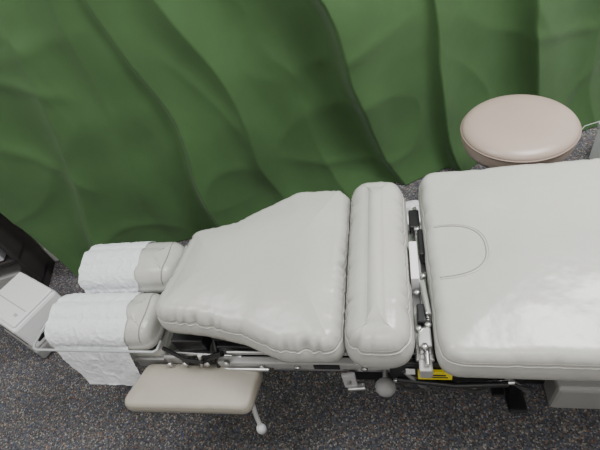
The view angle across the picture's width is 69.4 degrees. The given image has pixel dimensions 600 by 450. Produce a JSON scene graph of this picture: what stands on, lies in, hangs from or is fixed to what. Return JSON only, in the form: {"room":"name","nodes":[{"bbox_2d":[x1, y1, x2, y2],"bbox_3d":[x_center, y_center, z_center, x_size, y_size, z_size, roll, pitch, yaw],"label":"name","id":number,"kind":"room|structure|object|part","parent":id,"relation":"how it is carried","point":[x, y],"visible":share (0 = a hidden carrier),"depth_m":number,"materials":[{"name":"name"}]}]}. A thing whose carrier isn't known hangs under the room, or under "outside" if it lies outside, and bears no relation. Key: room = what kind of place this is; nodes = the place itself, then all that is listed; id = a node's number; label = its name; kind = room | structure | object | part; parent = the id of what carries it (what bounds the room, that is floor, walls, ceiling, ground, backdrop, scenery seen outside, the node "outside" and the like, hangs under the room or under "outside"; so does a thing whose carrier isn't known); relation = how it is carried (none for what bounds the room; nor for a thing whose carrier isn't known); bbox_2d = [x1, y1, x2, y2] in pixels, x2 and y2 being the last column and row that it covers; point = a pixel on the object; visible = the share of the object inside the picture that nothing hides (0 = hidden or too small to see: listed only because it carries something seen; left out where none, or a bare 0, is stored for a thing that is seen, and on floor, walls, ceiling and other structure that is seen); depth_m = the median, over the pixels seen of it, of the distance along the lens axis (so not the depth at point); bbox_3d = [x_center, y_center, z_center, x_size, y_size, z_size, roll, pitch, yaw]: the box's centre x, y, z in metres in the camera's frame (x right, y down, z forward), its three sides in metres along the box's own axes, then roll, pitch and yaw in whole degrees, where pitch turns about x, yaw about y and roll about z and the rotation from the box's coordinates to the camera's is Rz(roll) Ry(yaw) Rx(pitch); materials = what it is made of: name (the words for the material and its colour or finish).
{"room":"chiropractic treatment room","nodes":[
{"label":"chiropractic treatment room","id":0,"kind":"room"},
{"bbox_2d":[23,230,44,248],"bbox_3d":[-0.187,-1.147,1.353,4.900,2.600,0.100,-17,46,0],"label":"wall","id":1,"kind":"structure","parent":0,"point":[40,245],"depth_m":2.16,"materials":[{"name":"white paint"}]},
{"bbox_2d":[43,249,58,260],"bbox_3d":[0.090,-0.269,2.209,4.900,0.090,0.014,-17,46,0],"label":"baseboard","id":2,"kind":"structure","parent":1,"relation":"attached to","point":[52,256],"depth_m":2.21,"materials":[{"name":"white paint"}]},
{"bbox_2d":[0,0,599,275],"bbox_3d":[-0.293,-0.824,1.338,3.408,2.223,0.308,-17,46,0],"label":"curtain","id":3,"kind":"object","parent":1,"relation":"hanging from","point":[122,121],"visible":0.85,"depth_m":1.71,"materials":[{"name":"fabric"}]},
{"bbox_2d":[164,355,182,363],"bbox_3d":[-0.368,0.393,1.268,0.050,0.045,0.010,-3,47,13],"label":"plate","id":4,"kind":"object","parent":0,"point":[170,358],"depth_m":1.26,"materials":[{"name":"silver metal"}]},
{"bbox_2d":[162,346,203,363],"bbox_3d":[-0.336,0.371,1.238,0.154,0.032,0.061,-3,47,13],"label":"lever","id":5,"kind":"object","parent":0,"point":[164,348],"depth_m":1.23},
{"bbox_2d":[0,127,599,449],"bbox_3d":[0.486,1.043,0.961,4.900,0.050,3.720,-17,46,0],"label":"floor","id":6,"kind":"structure","parent":0,"point":[46,403],"depth_m":1.48,"materials":[{"name":"carpet"}]},
{"bbox_2d":[0,213,54,289],"bbox_3d":[-1.641,0.198,2.017,0.720,0.470,0.171,-17,46,0],"label":"storage shelf","id":7,"kind":"object","parent":6,"relation":"on","point":[19,252],"visible":0.84,"depth_m":2.04,"materials":[{"name":"grey laminate"}]},
{"bbox_2d":[0,272,60,357],"bbox_3d":[-1.146,0.383,1.860,0.270,0.236,0.220,16,54,29],"label":"printer","id":8,"kind":"object","parent":6,"relation":"on","point":[26,303],"visible":0.69,"depth_m":1.76,"materials":[{"name":"white plastic"}]},
{"bbox_3d":[-1.164,0.303,1.786,0.245,0.012,0.190,16,54,29],"label":"lid","id":9,"kind":"part","parent":8,"relation":"part of","materials":[{"name":"white plastic"}]},
{"bbox_2d":[460,94,581,167],"bbox_3d":[0.808,-0.207,1.664,0.382,0.478,0.382,-15,46,3],"label":"round stool","id":10,"kind":"object","parent":6,"relation":"on","point":[517,129],"visible":0.61,"depth_m":1.47,"materials":[{"name":"leather"}]},
{"bbox_2d":[543,380,599,408],"bbox_3d":[1.071,0.360,1.287,0.660,0.140,0.340,-3,47,13],"label":"base foot","id":11,"kind":"object","parent":6,"relation":"on","point":[559,393],"visible":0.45,"depth_m":1.22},
{"bbox_2d":[589,122,599,158],"bbox_3d":[1.421,-0.320,1.790,0.270,0.192,0.250,-17,46,0],"label":"cardboard box","id":12,"kind":"object","parent":6,"relation":"on","point":[595,152],"visible":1,"depth_m":1.87,"materials":[{"name":"white cardboard"}]},
{"bbox_2d":[405,200,420,230],"bbox_3d":[0.505,-0.041,1.834,0.211,0.141,0.165,-3,47,13],"label":"bracket","id":13,"kind":"object","parent":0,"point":[413,203],"visible":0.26,"depth_m":1.81,"materials":[{"name":"white metal"}]},
{"bbox_2d":[354,372,544,383],"bbox_3d":[0.726,0.394,1.385,1.150,0.090,0.200,-3,47,13],"label":"base plate","id":14,"kind":"object","parent":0,"point":[359,375],"depth_m":1.41,"materials":[{"name":"metal"}]},
{"bbox_2d":[393,378,514,384],"bbox_3d":[0.384,0.398,1.095,0.291,0.019,0.019,-3,47,13],"label":"handle bar","id":15,"kind":"object","parent":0,"point":[511,382],"depth_m":1.06,"materials":[{"name":"silver metal"}]},
{"bbox_2d":[504,379,524,400],"bbox_3d":[0.595,0.417,1.199,0.030,0.260,0.050,-3,47,13],"label":"pedal arm","id":16,"kind":"object","parent":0,"point":[511,389],"depth_m":1.20},
{"bbox_3d":[0.649,0.181,1.159,0.050,0.060,0.330,-3,47,13],"label":"member","id":17,"kind":"object","parent":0,"visible":0},
{"bbox_2d":[217,339,435,358],"bbox_3d":[0.406,0.321,1.100,1.300,0.085,0.030,-3,47,13],"label":"beam","id":18,"kind":"structure","parent":17,"relation":"attached to","point":[222,345],"depth_m":1.21,"materials":[{"name":"black metal"}]},
{"bbox_2d":[218,356,414,369],"bbox_3d":[0.073,0.369,1.158,0.620,0.030,0.022,-3,47,13],"label":"rail","id":19,"kind":"object","parent":18,"relation":"attached to","point":[244,361],"visible":0.4,"depth_m":1.18,"materials":[{"name":"silver metal"}]},
{"bbox_2d":[125,364,262,413],"bbox_3d":[-0.303,0.460,1.225,0.395,0.046,0.135,-3,47,13],"label":"armrest pad","id":20,"kind":"object","parent":19,"relation":"attached to","point":[177,388],"visible":0.94,"depth_m":1.20,"materials":[{"name":"beige leather"}]},
{"bbox_2d":[252,404,261,425],"bbox_3d":[-0.123,0.514,1.187,0.016,0.076,0.054,-16,46,2],"label":"lever","id":21,"kind":"object","parent":20,"relation":"attached to","point":[254,410],"visible":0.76,"depth_m":1.19,"materials":[{"name":"grey paint"}]},
{"bbox_2d":[257,423,266,434],"bbox_3d":[-0.107,0.562,1.197,0.028,0.027,0.028,-3,47,13],"label":"knob","id":22,"kind":"object","parent":21,"relation":"attached to","point":[261,429],"depth_m":1.19,"materials":[{"name":"white plastic"}]},
{"bbox_3d":[-0.176,0.231,1.356,0.050,0.060,0.330,-3,47,13],"label":"member","id":23,"kind":"object","parent":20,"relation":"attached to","visible":0},
{"bbox_3d":[-0.220,0.179,1.404,0.500,0.022,0.022,-3,47,13],"label":"rail","id":24,"kind":"object","parent":23,"relation":"attached to","visible":0},
{"bbox_3d":[-0.547,0.174,1.499,0.330,0.024,0.150,-3,47,13],"label":"tray","id":25,"kind":"object","parent":24,"relation":"attached to","visible":0},
{"bbox_2d":[134,242,184,292],"bbox_3d":[-0.563,0.132,1.457,0.367,0.102,0.185,-3,47,13],"label":"pad","id":26,"kind":"object","parent":25,"relation":"on","point":[147,273],"visible":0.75,"depth_m":1.39,"materials":[{"name":"white leather"}]},
{"bbox_2d":[78,241,155,292],"bbox_3d":[-0.612,0.136,1.468,0.222,0.114,0.199,-3,47,13],"label":"paper","id":27,"kind":"object","parent":26,"relation":"attached to","point":[105,268],"visible":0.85,"depth_m":1.42,"materials":[{"name":"white paper"}]},
{"bbox_2d":[161,242,176,284],"bbox_3d":[-0.427,0.113,1.413,0.010,0.042,0.168,-3,47,13],"label":"seam piping","id":28,"kind":"object","parent":26,"relation":"attached to","point":[173,242],"depth_m":1.38,"materials":[{"name":"beige leather"}]},
{"bbox_3d":[-0.237,0.291,1.305,0.500,0.022,0.022,-3,47,13],"label":"rail","id":29,"kind":"object","parent":23,"relation":"attached to","visible":0},
{"bbox_2d":[129,330,175,358],"bbox_3d":[-0.510,0.346,1.376,0.260,0.070,0.155,-3,47,13],"label":"headpiece housing","id":30,"kind":"object","parent":29,"relation":"attached to","point":[166,339],"visible":0.08,"depth_m":1.30,"materials":[{"name":"grey metal"}]},
{"bbox_2d":[135,357,167,365],"bbox_3d":[-0.447,0.417,1.319,0.100,0.050,0.008,-3,47,13],"label":"plate","id":31,"kind":"object","parent":30,"relation":"attached to","point":[143,361],"depth_m":1.31,"materials":[{"name":"grey metal"}]},
{"bbox_3d":[-0.585,0.323,1.370,0.350,0.024,0.150,-3,47,13],"label":"tray","id":32,"kind":"object","parent":29,"relation":"on","visible":0},
{"bbox_2d":[48,293,165,350],"bbox_3d":[-0.600,0.284,1.329,0.397,0.098,0.182,-3,47,13],"label":"pad","id":33,"kind":"object","parent":32,"relation":"on","point":[151,331],"visible":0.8,"depth_m":1.26,"materials":[{"name":"white leather"}]},
{"bbox_2d":[45,292,143,385],"bbox_3d":[-0.608,0.342,1.360,0.288,0.228,0.249,-3,47,13],"label":"paper","id":34,"kind":"object","parent":33,"relation":"attached to","point":[97,321],"visible":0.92,"depth_m":1.30,"materials":[{"name":"white paper"}]},
{"bbox_2d":[32,318,161,353],"bbox_3d":[-0.600,0.321,1.303,0.421,0.027,0.133,-3,47,13],"label":"bar","id":35,"kind":"object","parent":33,"relation":"attached to","point":[43,327],"visible":0.78,"depth_m":1.26,"materials":[{"name":"grey plastic"}]},
{"bbox_2d":[138,293,157,342],"bbox_3d":[-0.449,0.263,1.280,0.010,0.041,0.165,-3,47,13],"label":"seam","id":36,"kind":"object","parent":33,"relation":"attached to","point":[154,293],"depth_m":1.25,"materials":[{"name":"white leather"}]},
{"bbox_2d":[169,350,243,357],"bbox_3d":[-0.274,0.375,1.255,0.242,0.036,0.016,0,48,17],"label":"tension rod","id":37,"kind":"object","parent":19,"relation":"attached to","point":[183,353],"visible":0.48,"depth_m":1.26,"materials":[{"name":"silver metal"}]},
{"bbox_2d":[171,333,211,350],"bbox_3d":[-0.310,0.300,1.297,0.100,0.060,0.140,-3,47,13],"label":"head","id":38,"kind":"object","parent":37,"relation":"attached to","point":[182,342],"visible":0.44,"depth_m":1.24},
{"bbox_2d":[197,353,204,367],"bbox_3d":[-0.277,0.387,1.219,0.042,0.104,0.012,4,49,20],"label":"lever","id":39,"kind":"object","parent":38,"relation":"attached to","point":[199,355],"visible":0.52,"depth_m":1.19,"materials":[{"name":"silver metal"}]},
{"bbox_2d":[211,340,220,367],"bbox_3d":[-0.235,0.378,1.242,0.019,0.073,0.085,-15,46,2],"label":"lever","id":40,"kind":"object","parent":19,"relation":"attached to","point":[214,342],"visible":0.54,"depth_m":1.24,"materials":[{"name":"black metal"}]},
{"bbox_2d":[223,361,229,366],"bbox_3d":[-0.204,0.385,1.204,0.018,0.016,0.010,-3,47,13],"label":"bolt","id":41,"kind":"object","parent":19,"relation":"attached to","point":[226,363],"visible":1,"depth_m":1.20,"materials":[{"name":"silver metal"}]},
{"bbox_2d":[224,367,269,371],"bbox_3d":[-0.217,0.408,1.229,0.281,0.035,0.012,-2,48,15],"label":"tension rod","id":42,"kind":"object","parent":19,"relation":"attached to","point":[251,369],"visible":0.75,"depth_m":1.20,"materials":[{"name":"silver metal"}]},
{"bbox_2d":[188,351,223,364],"bbox_3d":[-0.271,0.379,1.225,0.148,0.094,0.016,-2,48,15],"label":"lever","id":43,"kind":"object","parent":42,"relation":"attached to","point":[216,355],"visible":0.65,"depth_m":1.20,"materials":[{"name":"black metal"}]},
{"bbox_2d":[204,361,210,366],"bbox_3d":[-0.261,0.391,1.220,0.018,0.016,0.010,-3,47,13],"label":"bolt","id":44,"kind":"object","parent":43,"relation":"attached to","point":[207,363],"visible":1,"depth_m":1.22,"materials":[{"name":"silver metal"}]},
{"bbox_2d":[313,365,339,369],"bbox_3d":[0.071,0.377,1.147,0.070,0.020,0.004,-3,47,13],"label":"plate","id":45,"kind":"object","parent":19,"relation":"attached to","point":[333,367],"visible":1,"depth_m":1.14,"materials":[{"name":"black metal"}]},
{"bbox_2d":[273,368,389,371],"bbox_3d":[0.411,0.370,1.109,1.000,0.016,0.018,-3,47,13],"label":"rail","id":46,"kind":"object","parent":19,"relation":"attached to","point":[302,369],"depth_m":1.18,"materials":[{"name":"grey metal"}]},
{"bbox_2d":[341,372,357,387],"bbox_3d":[0.133,0.415,1.162,0.036,0.075,0.012,-8,46,10],"label":"latch bracket","id":47,"kind":"object","parent":19,"relation":"attached to","point":[347,376],"visible":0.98,"depth_m":1.14,"materials":[{"name":"grey metal"}]},
{"bbox_2d":[347,370,351,384],"bbox_3d":[0.134,0.394,1.168,0.012,0.022,0.072,-3,47,13],"label":"pin","id":48,"kind":"object","parent":47,"relation":"attached to","point":[349,382],"depth_m":1.15,"materials":[{"name":"grey metal"}]},
{"bbox_2d":[347,382,365,390],"bbox_3d":[0.154,0.440,1.179,0.051,0.012,0.024,-3,47,13],"label":"latch bracket foot","id":49,"kind":"object","parent":47,"relation":"attached to","point":[361,386],"depth_m":1.17,"materials":[{"name":"silver metal"}]},
{"bbox_2d":[375,370,395,396],"bbox_3d":[0.223,0.396,1.133,0.055,0.055,0.104,-3,47,13],"label":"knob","id":50,"kind":"object","parent":19,"relation":"attached to","point":[384,372],"depth_m":1.10,"materials":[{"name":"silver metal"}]},
{"bbox_3d":[0.220,0.417,1.114,0.055,0.055,0.048,-3,47,13],"label":"adjustment knob","id":51,"kind":"part","parent":50,"relation":"part of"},
{"bbox_2d":[402,371,426,387],"bbox_3d":[0.293,0.394,1.099,0.062,0.107,0.028,-3,47,13],"label":"link arm","id":52,"kind":"object","parent":19,"relation":"attached to","point":[410,376],"visible":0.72,"depth_m":1.08},
{"bbox_2d":[390,359,459,377],"bbox_3d":[0.306,0.350,1.060,0.170,0.075,0.016,-3,47,13],"label":"plate","id":53,"kind":"object","parent":52,"relation":"attached to","point":[411,364],"visible":0.27,"depth_m":1.05,"materials":[{"name":"black metal"}]},
{"bbox_2d":[406,369,414,373],"bbox_3d":[0.270,0.357,1.057,0.022,0.026,0.004,-3,47,13],"label":"label","id":54,"kind":"object","parent":53,"relation":"attached to","point":[408,371],"visible":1,"depth_m":1.05,"materials":[{"name":"white plastic"}]},
{"bbox_2d":[418,369,451,379],"bbox_3d":[0.327,0.362,1.050,0.080,0.042,0.008,-3,47,13],"label":"warning label","id":55,"kind":"object","parent":53,"relation":"attached to","point":[435,371],"visible":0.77,"depth_m":1.04,"materials":[{"name":"yellow plastic"}]},
{"bbox_2d":[374,379,531,392],"bbox_3d":[0.385,0.414,1.117,0.382,0.031,0.028,-3,47,13],"label":"cable","id":56,"kind":"object","parent":52,"relation":"attached to","point":[398,384],"visible":0.59,"depth_m":1.10,"materials":[{"name":"grey rubber"}]},
{"bbox_2d":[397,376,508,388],"bbox_3d":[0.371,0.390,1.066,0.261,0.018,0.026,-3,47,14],"label":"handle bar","id":57,"kind":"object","parent":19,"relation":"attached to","point":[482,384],"visible":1,"depth_m":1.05,"materials":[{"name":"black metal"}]},
{"bbox_2d":[226,350,435,356],"bbox_3d":[0.232,0.328,1.103,0.900,0.014,0.010,-3,47,13],"label":"rail","id":58,"kind":"object","parent":18,"relation":"attached to","point":[234,352],"depth_m":1.19,"materials":[{"name":"silver metal"}]},
{"bbox_2d":[505,379,530,396],"bbox_3d":[0.571,0.433,1.175,0.122,0.187,0.034,-3,47,13],"label":"pedal link","id":59,"kind":"object","parent":18,"relation":"attached to","point":[526,393],"visible":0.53,"depth_m":1.16,"materials":[{"name":"black metal"}]},
{"bbox_3d":[0.552,0.442,1.203,0.071,0.145,0.012,-3,47,13],"label":"pedal link","id":60,"kind":"object","parent":59,"relation":"attached to","visible":0},
{"bbox_2d":[488,378,504,397],"bbox_3d":[0.548,0.452,1.208,0.035,0.022,0.059,-3,47,13],"label":"foot pedal","id":61,"kind":"object","parent":60,"relation":"attached to","point":[495,392],"visible":0.66,"depth_m":1.19,"materials":[{"name":"black metal"}]},
{"bbox_2d":[504,387,527,412],"bbox_3d":[0.605,0.487,1.222,0.050,0.033,0.088,-3,47,13],"label":"foot pedal","id":62,"kind":"object","parent":60,"relation":"attached to","point":[516,403],"visible":0.56,"depth_m":1.20,"materials":[{"name":"black metal"}]},
{"bbox_3d":[0.225,0.154,1.202,0.120,0.020,0.440,-3,47,13],"label":"tray","id":63,"kind":"object","parent":18,"relation":"on","visible":0},
{"bbox_2d":[344,182,414,368],"bbox_3d":[0.206,0.092,1.150,0.167,0.145,0.564,-3,47,13],"label":"lumbar cushion","id":64,"kind":"object","parent":63,"relation":"on","point":[377,319],"visible":0.94,"depth_m":1.04,"materials":[{"name":"white leather"}]},
{"bbox_2d":[345,187,410,352],"bbox_3d":[0.202,0.079,1.135,0.148,0.010,0.545,-3,47,13],"label":"seam","id":65,"kind":"object","parent":64,"relation":"attached to","point":[398,187],"depth_m":1.04,"materials":[{"name":"beige leather"}]},
{"bbox_2d":[345,194,411,355],"bbox_3d":[0.204,0.086,1.143,0.155,0.005,0.552,-3,47,13],"label":"seam","id":66,"kind":"object","parent":64,"relation":"attached to","point":[407,345],"depth_m":1.03,"materials":[{"name":"beige leather"}]},
{"bbox_2d":[408,231,434,377],"bbox_3d":[0.308,0.171,1.115,0.044,0.070,0.430,-3,47,13],"label":"gap plate","id":67,"kind":"object","parent":64,"relation":"attached to","point":[416,299],"depth_m":1.00,"materials":[{"name":"silver metal"}]},
{"bbox_2d":[408,210,419,233],"bbox_3d":[0.334,-0.007,1.267,0.030,0.040,0.070,-3,47,13],"label":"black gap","id":68,"kind":"object","parent":67,"relation":"attached to","point":[413,215],"visible":0.84,"depth_m":1.25,"materials":[{"name":"grey metal"}]},
{"bbox_2d":[409,241,419,293],"bbox_3d":[0.298,0.111,1.132,0.020,0.070,0.120,-3,47,13],"label":"plate","id":69,"kind":"object","parent":67,"relation":"attached to","point":[414,269],"depth_m":1.10,"materials":[{"name":"silver metal"}]},
{"bbox_2d":[414,289,419,295],"bbox_3d":[0.290,0.168,1.077,0.016,0.012,0.014,-3,47,13],"label":"bolt","id":70,"kind":"object","parent":67,"relation":"attached to","point":[416,291],"visible":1,"depth_m":1.07,"materials":[{"name":"silver metal"}]},
{"bbox_2d":[415,325,421,332],"bbox_3d":[0.277,0.242,1.011,0.016,0.012,0.014,-3,47,13],"label":"bolt","id":71,"kind":"object","parent":67,"relation":"attached to","point":[418,327],"visible":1,"depth_m":1.01,"materials":[{"name":"silver metal"}]},
{"bbox_2d":[416,304,425,325],"bbox_3d":[0.293,0.224,1.049,0.020,0.050,0.050,-3,47,13],"label":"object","id":72,"kind":"object","parent":67,"relation":"attached to","point":[421,317],"depth_m":1.03,"materials":[{"name":"black plastic"}]},
{"bbox_2d":[417,229,424,263],"bbox_3d":[0.333,0.060,1.191,0.014,0.050,0.090,-3,47,13],"label":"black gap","id":73,"kind":"object","parent":67,"relation":"attached to","point":[419,232],"visible":0.87,"depth_m":1.17,"materials":[{"name":"grey metal"}]},
{"bbox_2d":[412,207,430,365],"bbox_3d":[0.313,0.131,1.130,0.012,0.012,0.490,-3,47,13],"label":"rod","id":74,"kind":"object","parent":67,"relation":"attached to","point":[426,353],"depth_m":1.13,"materials":[{"name":"silver metal"}]},
{"bbox_2d":[420,272,425,278],"bbox_3d":[0.314,0.130,1.106,0.016,0.012,0.014,-3,47,13],"label":"bolt","id":75,"kind":"object","parent":67,"relation":"attached to","point":[422,274],"visible":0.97,"depth_m":1.10,"materials":[{"name":"silver metal"}]},
{"bbox_2d":[421,343,427,350],"bbox_3d":[0.282,0.275,0.979,0.016,0.012,0.014,-3,47,13],"label":"bolt","id":76,"kind":"object","parent":67,"relation":"attached to","point":[424,346],"visible":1,"depth_m":0.97,"materials":[{"name":"silver metal"}]},
{"bbox_3d":[0.290,0.269,1.008,0.030,0.040,0.050,-3,47,13],"label":"gap bracket","id":77,"kind":"part","parent":67,"relation":"part of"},
{"bbox_2d":[419,279,431,321],"bbox_3d":[0.307,0.187,1.065,0.014,0.050,0.100,-8,46,10],"label":"gap bracket","id":78,"kind":"object","parent":67,"relation":"attached to","point":[422,287],"visible":0.78,"depth_m":1.04,"materials":[{"name":"silver metal"}]},
{"bbox_3d":[0.289,0.329,0.994,0.030,0.040,0.030,-3,47,13],"label":"gap bracket","id":79,"kind":"part","parent":67,"relation":"part of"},
{"bbox_2d":[425,321,431,327],"bbox_3d":[0.300,0.234,1.013,0.016,0.012,0.014,-3,47,13],"label":"bolt","id":80,"kind":"object","parent":67,"relation":"attached to","point":[427,323],"visible":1,"depth_m":1.01,"materials":[{"name":"silver metal"}]},
{"bbox_3d":[-0.048,0.169,1.264,0.360,0.020,0.360,-3,47,13],"label":"tray","id":81,"kind":"object","parent":18,"relation":"on","visible":0},
{"bbox_2d":[156,191,350,362],"bbox_3d":[-0.125,0.113,1.233,0.528,0.122,0.547,-3,47,13],"label":"cushion","id":82,"kind":"object","parent":81,"relation":"on","point":[273,276],"visible":0.94,"depth_m":1.14,"materials":[{"name":"white leather"}]},
{"bbox_2d":[156,198,348,350],"bbox_3d":[-0.127,0.106,1.225,0.516,0.014,0.535,-3,47,13],"label":"seam","id":83,"kind":"object","parent":82,"relation":"attached to","point":[348,198],"depth_m":1.09,"materials":[{"name":"beige leather"}]},
{"bbox_2d":[157,199,349,354],"bbox_3d":[-0.125,0.113,1.232,0.522,0.005,0.541,-3,47,13],"label":"seam","id":84,"kind":"object","parent":82,"relation":"attached to","point":[349,199],"depth_m":1.09,"materials":[{"name":"beige leather"}]},
{"bbox_3d":[0.445,0.069,1.325,1.300,0.085,0.030,-3,47,13],"label":"beam","id":85,"kind":"structure","parent":17,"relation":"attached to","visible":0},
{"bbox_3d":[0.836,0.115,1.053,0.920,0.020,0.500,-3,47,13],"label":"tray","id":86,"kind":"object","parent":85,"relation":"on","visible":0},
{"bbox_2d":[418,158,599,381],"bbox_3d":[0.813,0.053,1.011,1.009,0.126,0.628,-3,47,13],"label":"cushion","id":87,"kind":"object","parent":86,"relation":"on","point":[535,299],"visible":0.99,"depth_m":0.99,"materials":[{"name":"white leather"}]},
{"bbox_2d":[425,224,489,286],"bbox_3d":[0.392,0.069,1.077,0.143,0.045,0.176,-3,47,13],"label":"patch seam","id":88,"kind":"object","parent":87,"relation":"on","point":[441,224],"visible":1,"depth_m":1.04,"materials":[{"name":"grey plastic"}]},
{"bbox_2d":[434,226,486,277],"bbox_3d":[0.389,0.070,1.078,0.136,0.045,0.164,-3,47,13],"label":"patch stitching","id":89,"kind":"object","parent":87,"relation":"on","point":[438,226],"visible":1,"depth_m":1.04,"materials":[{"name":"grey plastic"}]},
{"bbox_2d":[419,185,599,369],"bbox_3d":[0.811,0.047,1.004,1.003,0.005,0.622,-3,47,13],"label":"seam","id":90,"kind":"object","parent":87,"relation":"attached to","point":[443,357],"depth_m":0.91,"materials":[{"name":"beige leather"}]},
{"bbox_2d":[420,182,599,366],"bbox_3d":[0.809,0.041,0.998,0.997,0.013,0.617,-3,47,13],"label":"seam","id":91,"kind":"object","parent":87,"relation":"attached to","point":[420,182],"depth_m":0.90,"materials":[{"name":"beige leather"}]}
]}

